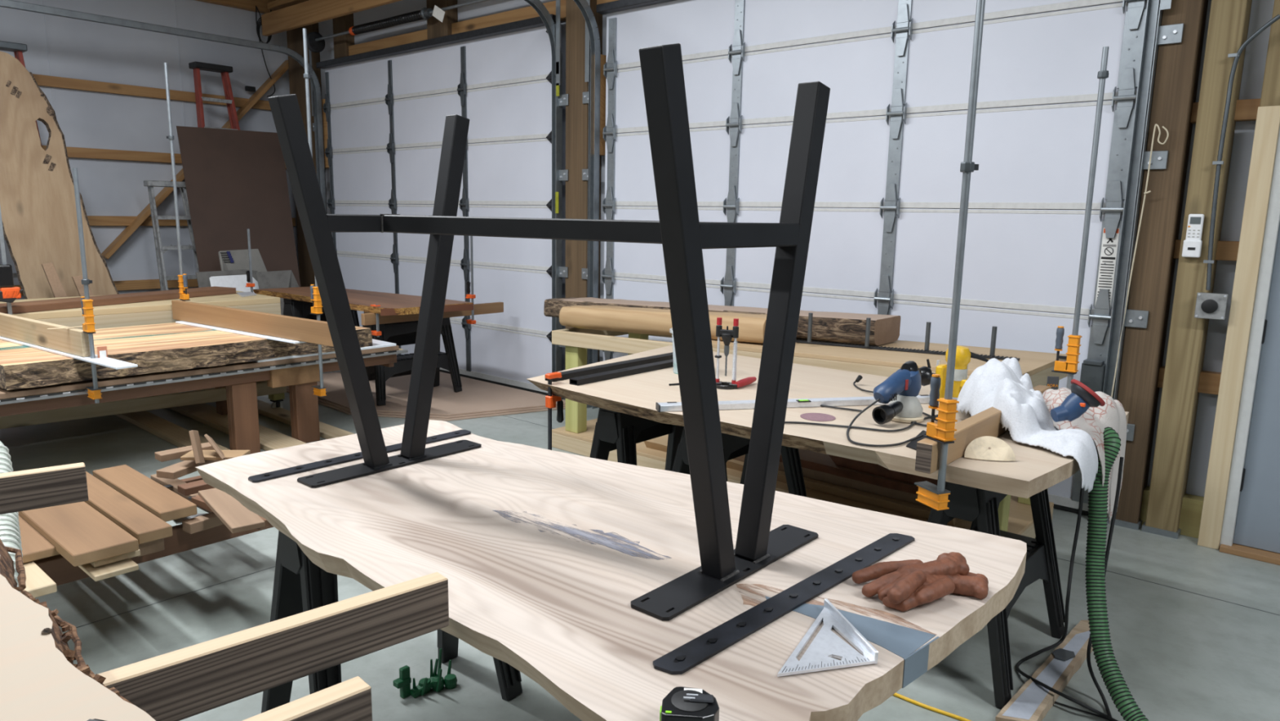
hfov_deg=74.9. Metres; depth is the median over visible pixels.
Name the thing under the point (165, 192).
trim
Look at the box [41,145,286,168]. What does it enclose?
trim
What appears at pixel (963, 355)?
router
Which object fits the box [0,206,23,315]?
clamp
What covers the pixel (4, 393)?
plywood sheet
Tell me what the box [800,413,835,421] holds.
disc
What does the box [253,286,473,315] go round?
walnut slab
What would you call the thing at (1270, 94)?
trim
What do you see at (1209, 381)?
trim
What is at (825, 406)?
power cord
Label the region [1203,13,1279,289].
conduit
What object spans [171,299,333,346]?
caul
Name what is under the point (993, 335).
metal rod
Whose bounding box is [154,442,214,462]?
offcut
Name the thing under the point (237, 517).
offcut
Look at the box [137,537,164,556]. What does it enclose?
block
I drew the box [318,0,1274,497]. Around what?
wall
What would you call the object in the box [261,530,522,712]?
sawhorse
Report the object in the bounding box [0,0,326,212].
door track
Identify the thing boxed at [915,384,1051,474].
caul
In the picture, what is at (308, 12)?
trim
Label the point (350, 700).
wooden beam
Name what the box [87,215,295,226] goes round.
trim
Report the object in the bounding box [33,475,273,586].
rack
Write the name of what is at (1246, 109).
trim
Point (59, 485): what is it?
wooden beam
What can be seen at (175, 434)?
board
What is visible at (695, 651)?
bar
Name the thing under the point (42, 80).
trim
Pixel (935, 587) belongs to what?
glove
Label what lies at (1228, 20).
wooden board
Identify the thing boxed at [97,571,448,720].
wooden beam
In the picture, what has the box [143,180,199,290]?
stepladder
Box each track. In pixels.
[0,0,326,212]
[524,0,568,395]
[573,0,600,408]
[795,339,1019,360]
[1102,0,1184,440]
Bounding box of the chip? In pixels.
[1052,648,1075,661]
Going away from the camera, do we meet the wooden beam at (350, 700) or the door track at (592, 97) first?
the wooden beam at (350, 700)
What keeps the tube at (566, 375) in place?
on the tabletop
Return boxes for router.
[918,345,988,400]
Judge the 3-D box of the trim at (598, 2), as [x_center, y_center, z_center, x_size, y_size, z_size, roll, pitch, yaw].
[1.064,-2.476,5.139,3.620,0.140,0.070,9,13,40]
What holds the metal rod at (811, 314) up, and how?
on the workbench
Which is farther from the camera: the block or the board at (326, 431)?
the board at (326, 431)
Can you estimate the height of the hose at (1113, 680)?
0.867 m
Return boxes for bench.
[0,348,408,454]
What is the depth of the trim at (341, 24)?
8.53 m
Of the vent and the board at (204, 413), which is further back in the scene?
the board at (204, 413)
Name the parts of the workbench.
post, post, post, post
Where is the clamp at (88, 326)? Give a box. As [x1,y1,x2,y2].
[71,167,107,403]
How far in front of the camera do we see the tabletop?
3.03 m
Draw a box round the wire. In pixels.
[1054,701,1108,719]
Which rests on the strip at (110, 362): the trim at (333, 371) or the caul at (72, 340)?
the caul at (72, 340)
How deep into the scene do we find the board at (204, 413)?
5.82 m
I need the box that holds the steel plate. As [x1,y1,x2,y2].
[906,430,926,450]
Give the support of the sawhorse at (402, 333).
on the plywood sheet at (476, 396)
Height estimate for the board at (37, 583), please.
0.030 m
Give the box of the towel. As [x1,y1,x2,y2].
[955,357,1097,492]
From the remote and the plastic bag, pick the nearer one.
the plastic bag
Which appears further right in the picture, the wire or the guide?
the wire
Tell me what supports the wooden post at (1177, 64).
attached to the wall at (1261, 11)
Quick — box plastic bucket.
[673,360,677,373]
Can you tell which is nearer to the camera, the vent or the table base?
the table base
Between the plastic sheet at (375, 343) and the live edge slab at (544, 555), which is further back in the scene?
the plastic sheet at (375, 343)
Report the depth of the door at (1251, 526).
3.85 m
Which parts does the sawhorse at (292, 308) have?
panel, rail, leg, leg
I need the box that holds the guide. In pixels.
[715,317,756,389]
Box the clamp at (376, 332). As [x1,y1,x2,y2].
[370,304,381,337]
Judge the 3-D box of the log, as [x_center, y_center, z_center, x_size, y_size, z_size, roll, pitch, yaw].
[0.139,-0.232,5.039,1.570,0.205,0.245,9,13,40]
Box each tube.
[545,351,675,382]
[569,358,675,385]
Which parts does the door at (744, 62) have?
panel, panel, panel, panel, panel, panel, rail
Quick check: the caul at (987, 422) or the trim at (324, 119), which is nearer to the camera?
the caul at (987, 422)
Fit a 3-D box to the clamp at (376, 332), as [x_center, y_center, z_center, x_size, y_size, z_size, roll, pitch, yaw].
[-1.950,-0.296,6.173,0.070,0.243,0.060,9,13,40]
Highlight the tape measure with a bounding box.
[659,686,719,720]
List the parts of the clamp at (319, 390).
handle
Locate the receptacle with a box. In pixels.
[1200,298,1217,313]
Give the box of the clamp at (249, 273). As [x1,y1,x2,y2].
[245,228,254,292]
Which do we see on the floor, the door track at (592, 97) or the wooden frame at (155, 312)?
the wooden frame at (155, 312)
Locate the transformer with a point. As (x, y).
(248, 88)
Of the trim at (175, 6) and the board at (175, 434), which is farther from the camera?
the trim at (175, 6)
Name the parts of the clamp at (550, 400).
handle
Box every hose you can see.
[0,440,22,591]
[1084,426,1148,720]
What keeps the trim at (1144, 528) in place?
attached to the wall at (1261, 11)
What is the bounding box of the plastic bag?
[1042,386,1126,524]
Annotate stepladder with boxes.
[0,40,42,277]
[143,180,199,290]
[188,61,239,129]
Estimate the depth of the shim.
4.41 m
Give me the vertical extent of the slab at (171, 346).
0.122 m
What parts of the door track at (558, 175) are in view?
reflective strip, reflective strip, reflective strip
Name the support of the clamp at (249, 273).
attached to the walnut slab
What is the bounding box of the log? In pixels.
[559,305,767,343]
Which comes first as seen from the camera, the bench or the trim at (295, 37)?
the bench
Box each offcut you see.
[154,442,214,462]
[155,460,220,479]
[177,479,214,495]
[180,449,250,460]
[188,430,204,463]
[191,495,271,529]
[198,488,265,533]
[204,434,226,460]
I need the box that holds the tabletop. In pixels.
[526,345,1128,498]
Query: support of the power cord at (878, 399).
on the tabletop
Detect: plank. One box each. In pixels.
[360,302,503,325]
[995,619,1093,720]
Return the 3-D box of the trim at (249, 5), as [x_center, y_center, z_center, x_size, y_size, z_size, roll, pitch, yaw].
[-5.488,-3.643,7.454,0.090,0.240,4.800,9,13,40]
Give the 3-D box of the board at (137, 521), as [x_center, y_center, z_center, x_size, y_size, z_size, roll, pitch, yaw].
[-2.059,0.554,3.240,0.950,0.040,0.111,9,13,40]
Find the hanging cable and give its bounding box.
[255,5,275,97]
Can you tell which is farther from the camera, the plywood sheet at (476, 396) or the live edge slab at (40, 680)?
the plywood sheet at (476, 396)
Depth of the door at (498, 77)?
7.50 m
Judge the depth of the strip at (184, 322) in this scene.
5.37 m
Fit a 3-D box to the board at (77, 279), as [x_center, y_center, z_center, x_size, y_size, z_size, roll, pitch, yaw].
[-4.268,-0.186,6.667,0.376,0.980,0.080,-2,10,-18]
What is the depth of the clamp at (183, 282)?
5.76 m
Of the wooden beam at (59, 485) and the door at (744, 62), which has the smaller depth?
the wooden beam at (59, 485)
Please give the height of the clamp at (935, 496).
1.537 m
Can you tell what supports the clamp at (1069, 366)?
attached to the tabletop
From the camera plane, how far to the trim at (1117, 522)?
4.25 m
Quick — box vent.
[889,393,897,401]
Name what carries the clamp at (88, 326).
attached to the caul at (72, 340)
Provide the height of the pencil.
0.008 m
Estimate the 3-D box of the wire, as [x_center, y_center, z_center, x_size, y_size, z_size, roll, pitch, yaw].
[1.417,1.109,2.614,0.250,0.006,0.021,9,13,40]
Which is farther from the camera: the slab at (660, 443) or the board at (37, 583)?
the slab at (660, 443)
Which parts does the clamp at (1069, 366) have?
handle, swivel arm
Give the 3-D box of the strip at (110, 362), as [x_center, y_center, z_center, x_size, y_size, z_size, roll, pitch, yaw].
[-3.228,-0.061,4.631,1.658,0.012,0.100,8,12,35]
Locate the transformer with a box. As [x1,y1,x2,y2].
[244,85,255,91]
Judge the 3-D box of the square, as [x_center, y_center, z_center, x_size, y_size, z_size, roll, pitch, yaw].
[0.334,0.473,1.393,0.129,0.022,0.267,6,11,27]
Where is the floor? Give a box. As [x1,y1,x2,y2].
[0,370,1279,720]
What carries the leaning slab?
on the floor
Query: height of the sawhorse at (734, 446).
0.763 m
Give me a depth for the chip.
2.91 m
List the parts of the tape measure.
green trim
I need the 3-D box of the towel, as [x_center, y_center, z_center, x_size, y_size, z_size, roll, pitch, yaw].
[1.306,0.177,2.919,0.329,0.332,0.853,2,10,3]
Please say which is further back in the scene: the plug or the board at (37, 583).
the plug
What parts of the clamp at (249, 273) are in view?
handle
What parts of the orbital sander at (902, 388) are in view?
barrel handle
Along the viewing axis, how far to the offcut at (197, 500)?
3.22 m
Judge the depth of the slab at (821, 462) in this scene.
4.20 m
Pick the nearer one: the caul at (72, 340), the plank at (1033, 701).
the plank at (1033, 701)
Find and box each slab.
[0,50,119,298]
[0,322,372,390]
[0,538,155,720]
[195,419,1026,720]
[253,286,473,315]
[543,297,900,345]
[644,434,963,525]
[733,454,931,507]
[779,448,918,494]
[828,454,937,484]
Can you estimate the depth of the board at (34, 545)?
2.84 m
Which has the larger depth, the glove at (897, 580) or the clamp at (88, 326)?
the clamp at (88, 326)
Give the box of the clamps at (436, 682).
[393,648,457,698]
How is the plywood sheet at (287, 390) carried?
on the floor
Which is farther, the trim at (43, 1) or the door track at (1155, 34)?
the trim at (43, 1)
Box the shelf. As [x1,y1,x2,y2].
[551,417,1053,534]
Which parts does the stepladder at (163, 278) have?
rail, rail, rail, rail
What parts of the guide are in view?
handle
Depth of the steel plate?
2.69 m
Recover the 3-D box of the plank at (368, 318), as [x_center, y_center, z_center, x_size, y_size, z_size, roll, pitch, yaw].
[-1.599,-0.376,6.601,0.045,0.085,1.310,9,13,40]
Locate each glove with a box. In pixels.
[852,551,969,604]
[882,572,988,611]
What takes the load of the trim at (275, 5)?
attached to the wall at (1261, 11)
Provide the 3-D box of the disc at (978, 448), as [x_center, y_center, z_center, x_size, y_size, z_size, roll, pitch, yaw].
[1.060,0.266,2.529,0.146,0.063,0.048,3,10,13]
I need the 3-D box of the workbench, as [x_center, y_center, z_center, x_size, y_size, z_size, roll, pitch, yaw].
[0.765,0.272,4.824,2.880,0.883,0.780,9,13,40]
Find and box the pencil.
[668,382,679,385]
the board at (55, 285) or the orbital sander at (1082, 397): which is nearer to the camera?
the orbital sander at (1082, 397)
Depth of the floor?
3.18 m
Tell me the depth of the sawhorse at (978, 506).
2.73 m
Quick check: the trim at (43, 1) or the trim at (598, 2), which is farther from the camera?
the trim at (43, 1)
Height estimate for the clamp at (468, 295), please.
0.753 m
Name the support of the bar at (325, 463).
on the live edge slab at (544, 555)
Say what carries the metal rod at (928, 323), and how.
on the workbench
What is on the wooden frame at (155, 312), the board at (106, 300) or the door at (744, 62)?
the board at (106, 300)
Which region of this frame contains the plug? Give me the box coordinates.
[855,374,862,382]
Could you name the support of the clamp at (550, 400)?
attached to the tabletop
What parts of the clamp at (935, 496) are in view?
swivel arm, handle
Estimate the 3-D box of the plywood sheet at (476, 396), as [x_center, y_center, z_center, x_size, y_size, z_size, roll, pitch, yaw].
[-1.923,0.259,7.012,2.540,0.011,1.370,9,13,40]
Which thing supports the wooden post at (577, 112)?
attached to the wall at (1261, 11)
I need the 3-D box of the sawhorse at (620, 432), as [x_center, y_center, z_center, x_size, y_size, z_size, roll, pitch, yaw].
[0.060,0.504,3.791,0.356,0.762,0.684,9,13,40]
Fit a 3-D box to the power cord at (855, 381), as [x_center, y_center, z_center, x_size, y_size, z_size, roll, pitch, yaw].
[0.945,0.112,3.518,0.037,0.028,0.254,0,10,-4]
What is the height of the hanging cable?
0.940 m
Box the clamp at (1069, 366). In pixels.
[1046,46,1109,389]
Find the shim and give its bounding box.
[47,325,82,329]
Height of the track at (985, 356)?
0.043 m
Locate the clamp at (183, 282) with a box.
[164,62,190,301]
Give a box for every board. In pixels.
[0,286,235,314]
[17,501,138,566]
[18,515,59,563]
[22,560,57,597]
[40,262,66,297]
[71,275,93,296]
[78,558,138,581]
[84,471,173,544]
[89,549,140,567]
[93,464,197,521]
[115,410,229,449]
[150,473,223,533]
[167,392,306,450]
[197,387,354,439]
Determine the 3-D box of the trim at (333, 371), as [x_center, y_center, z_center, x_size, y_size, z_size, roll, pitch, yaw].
[-2.391,1.140,2.077,10.000,0.001,9.700,9,13,40]
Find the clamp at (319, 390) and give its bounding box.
[302,28,326,396]
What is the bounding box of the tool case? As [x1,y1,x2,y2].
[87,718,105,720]
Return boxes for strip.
[0,336,137,368]
[173,513,206,524]
[175,320,305,343]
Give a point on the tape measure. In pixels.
(682, 703)
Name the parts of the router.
knob, lever, guide rod, frame, motor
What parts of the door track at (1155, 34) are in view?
rail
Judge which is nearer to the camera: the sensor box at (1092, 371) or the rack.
the rack
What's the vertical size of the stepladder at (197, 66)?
2.953 m
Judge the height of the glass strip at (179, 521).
0.006 m
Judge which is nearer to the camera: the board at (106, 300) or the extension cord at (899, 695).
the extension cord at (899, 695)
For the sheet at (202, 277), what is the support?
on the floor
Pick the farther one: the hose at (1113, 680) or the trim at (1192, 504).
the trim at (1192, 504)
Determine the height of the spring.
0.198 m
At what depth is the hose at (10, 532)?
2.17 m
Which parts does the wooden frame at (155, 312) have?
rail, rail, rail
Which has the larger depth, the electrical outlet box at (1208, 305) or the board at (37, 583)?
the electrical outlet box at (1208, 305)
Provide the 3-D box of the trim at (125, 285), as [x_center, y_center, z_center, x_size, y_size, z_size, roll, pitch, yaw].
[-7.527,-0.333,5.733,0.050,0.095,10.780,9,13,40]
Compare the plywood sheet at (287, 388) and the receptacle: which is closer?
the receptacle
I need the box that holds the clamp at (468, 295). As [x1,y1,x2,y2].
[465,235,475,324]
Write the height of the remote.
0.200 m
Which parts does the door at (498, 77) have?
panel, panel, panel, panel, panel, panel, rail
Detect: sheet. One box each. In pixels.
[0,345,399,399]
[176,125,300,287]
[195,269,257,287]
[208,274,258,293]
[217,248,266,271]
[253,338,395,362]
[255,270,299,315]
[286,371,565,415]
[286,386,565,417]
[286,389,565,421]
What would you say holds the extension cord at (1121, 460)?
on the floor
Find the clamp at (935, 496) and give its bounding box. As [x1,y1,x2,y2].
[914,0,985,510]
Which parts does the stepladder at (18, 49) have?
rail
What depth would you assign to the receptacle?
3.85 m
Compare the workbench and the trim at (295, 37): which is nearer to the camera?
the workbench
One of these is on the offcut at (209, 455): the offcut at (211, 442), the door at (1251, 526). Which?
the offcut at (211, 442)
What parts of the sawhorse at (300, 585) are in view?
leg, panel, leg, leg, leg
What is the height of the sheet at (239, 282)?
0.903 m
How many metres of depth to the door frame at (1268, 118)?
3.82 m
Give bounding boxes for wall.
[0,0,299,299]
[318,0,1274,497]
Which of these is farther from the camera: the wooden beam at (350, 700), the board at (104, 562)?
the board at (104, 562)
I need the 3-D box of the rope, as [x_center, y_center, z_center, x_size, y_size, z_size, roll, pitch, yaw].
[2.416,-0.459,4.044,0.113,1.330,0.018,9,13,40]
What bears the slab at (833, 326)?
on the workbench
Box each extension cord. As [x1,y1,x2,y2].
[892,692,970,720]
[1015,482,1117,720]
[1086,456,1124,720]
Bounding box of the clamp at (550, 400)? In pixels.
[545,371,564,449]
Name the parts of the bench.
leg, leg, leg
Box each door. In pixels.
[315,13,560,395]
[595,0,1147,515]
[1218,125,1279,565]
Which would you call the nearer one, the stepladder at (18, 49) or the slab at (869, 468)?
the slab at (869, 468)
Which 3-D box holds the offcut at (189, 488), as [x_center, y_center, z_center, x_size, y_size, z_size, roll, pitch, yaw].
[-1.756,0.506,3.461,0.070,0.030,0.275,9,12,38]
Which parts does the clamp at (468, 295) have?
handle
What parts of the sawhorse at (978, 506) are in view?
leg, panel, leg, leg, leg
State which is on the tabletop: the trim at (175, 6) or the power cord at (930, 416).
the power cord at (930, 416)
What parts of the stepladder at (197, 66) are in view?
rail, rail, rail, rail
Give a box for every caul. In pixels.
[0,312,90,356]
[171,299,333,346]
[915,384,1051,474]
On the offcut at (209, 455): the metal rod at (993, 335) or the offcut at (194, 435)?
the offcut at (194, 435)
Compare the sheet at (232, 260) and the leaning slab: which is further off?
the sheet at (232, 260)
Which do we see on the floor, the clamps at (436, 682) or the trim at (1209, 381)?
the clamps at (436, 682)
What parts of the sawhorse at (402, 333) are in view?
panel, leg, rail, leg, leg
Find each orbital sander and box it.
[871,360,924,424]
[1050,378,1105,422]
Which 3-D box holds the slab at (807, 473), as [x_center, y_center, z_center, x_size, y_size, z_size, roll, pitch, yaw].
[1.076,0.568,4.548,1.532,0.060,0.545,9,13,40]
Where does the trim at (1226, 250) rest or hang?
attached to the wall at (1261, 11)
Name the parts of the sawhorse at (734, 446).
leg, panel, leg, leg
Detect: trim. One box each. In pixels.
[13,279,198,295]
[32,73,271,110]
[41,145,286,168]
[42,0,56,115]
[66,371,1279,631]
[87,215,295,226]
[101,59,288,258]
[174,0,197,287]
[196,0,275,13]
[261,0,400,35]
[266,0,308,10]
[286,22,327,286]
[321,98,328,167]
[332,13,354,58]
[348,0,565,55]
[426,0,457,39]
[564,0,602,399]
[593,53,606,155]
[596,0,617,4]
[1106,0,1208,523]
[1106,517,1142,529]
[1139,485,1204,538]
[1141,521,1181,538]
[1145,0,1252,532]
[1157,365,1221,395]
[1173,239,1239,260]
[1191,98,1260,123]
[1259,0,1279,106]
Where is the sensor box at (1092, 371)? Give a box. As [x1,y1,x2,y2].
[1080,359,1106,391]
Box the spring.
[306,0,488,52]
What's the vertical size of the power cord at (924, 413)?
0.013 m
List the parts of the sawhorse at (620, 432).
leg, panel, rail, leg, leg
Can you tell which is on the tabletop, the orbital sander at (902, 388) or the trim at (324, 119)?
the orbital sander at (902, 388)
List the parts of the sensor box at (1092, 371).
lid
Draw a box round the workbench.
[551,327,1067,538]
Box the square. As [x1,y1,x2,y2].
[777,598,878,676]
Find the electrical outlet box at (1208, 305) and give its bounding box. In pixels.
[1194,292,1228,319]
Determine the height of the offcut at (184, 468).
0.030 m
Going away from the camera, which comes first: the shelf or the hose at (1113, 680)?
the hose at (1113, 680)
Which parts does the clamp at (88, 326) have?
handle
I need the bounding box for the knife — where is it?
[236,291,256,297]
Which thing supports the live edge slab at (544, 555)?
on the sawhorse at (300, 585)
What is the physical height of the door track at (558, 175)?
3.200 m
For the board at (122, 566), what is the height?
0.018 m
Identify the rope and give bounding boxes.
[1111,124,1168,397]
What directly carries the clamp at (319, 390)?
attached to the caul at (305, 330)
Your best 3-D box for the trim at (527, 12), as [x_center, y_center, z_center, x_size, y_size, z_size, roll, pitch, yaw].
[-1.826,-2.954,7.599,3.530,0.140,0.070,9,13,40]
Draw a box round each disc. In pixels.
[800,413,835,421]
[964,435,1015,461]
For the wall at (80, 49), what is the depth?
8.33 m
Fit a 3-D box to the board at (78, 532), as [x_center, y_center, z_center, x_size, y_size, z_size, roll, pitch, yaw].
[-2.118,0.582,3.072,0.920,0.040,0.192,9,13,40]
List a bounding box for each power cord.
[784,414,937,431]
[820,404,862,411]
[846,398,926,447]
[853,380,873,392]
[911,411,930,426]
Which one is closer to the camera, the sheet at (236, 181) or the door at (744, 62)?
the door at (744, 62)
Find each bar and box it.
[248,429,471,482]
[653,533,915,674]
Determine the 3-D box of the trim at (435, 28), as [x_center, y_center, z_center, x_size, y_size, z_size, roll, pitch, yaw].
[-1.768,-3.482,7.431,0.300,1.300,0.120,9,13,40]
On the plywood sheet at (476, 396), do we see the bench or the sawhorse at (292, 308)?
the sawhorse at (292, 308)
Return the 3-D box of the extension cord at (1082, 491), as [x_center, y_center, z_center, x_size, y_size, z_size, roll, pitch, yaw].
[1.412,0.706,2.672,0.231,0.781,0.522,1,10,-2]
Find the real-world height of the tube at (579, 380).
0.025 m
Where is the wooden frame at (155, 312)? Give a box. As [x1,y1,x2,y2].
[0,290,286,429]
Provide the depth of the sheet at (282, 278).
8.02 m
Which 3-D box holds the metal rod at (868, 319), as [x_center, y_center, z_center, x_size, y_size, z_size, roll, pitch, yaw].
[1.175,-0.146,4.311,0.022,0.148,0.022,9,13,40]
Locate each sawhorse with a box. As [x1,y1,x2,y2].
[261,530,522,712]
[283,297,359,326]
[362,317,462,405]
[589,407,684,471]
[671,426,806,497]
[927,481,1065,708]
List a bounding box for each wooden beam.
[0,462,88,514]
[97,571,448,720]
[242,675,372,720]
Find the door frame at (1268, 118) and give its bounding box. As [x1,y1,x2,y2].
[1197,105,1279,549]
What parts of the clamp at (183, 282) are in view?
handle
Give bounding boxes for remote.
[1182,213,1204,257]
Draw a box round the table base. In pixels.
[267,43,830,620]

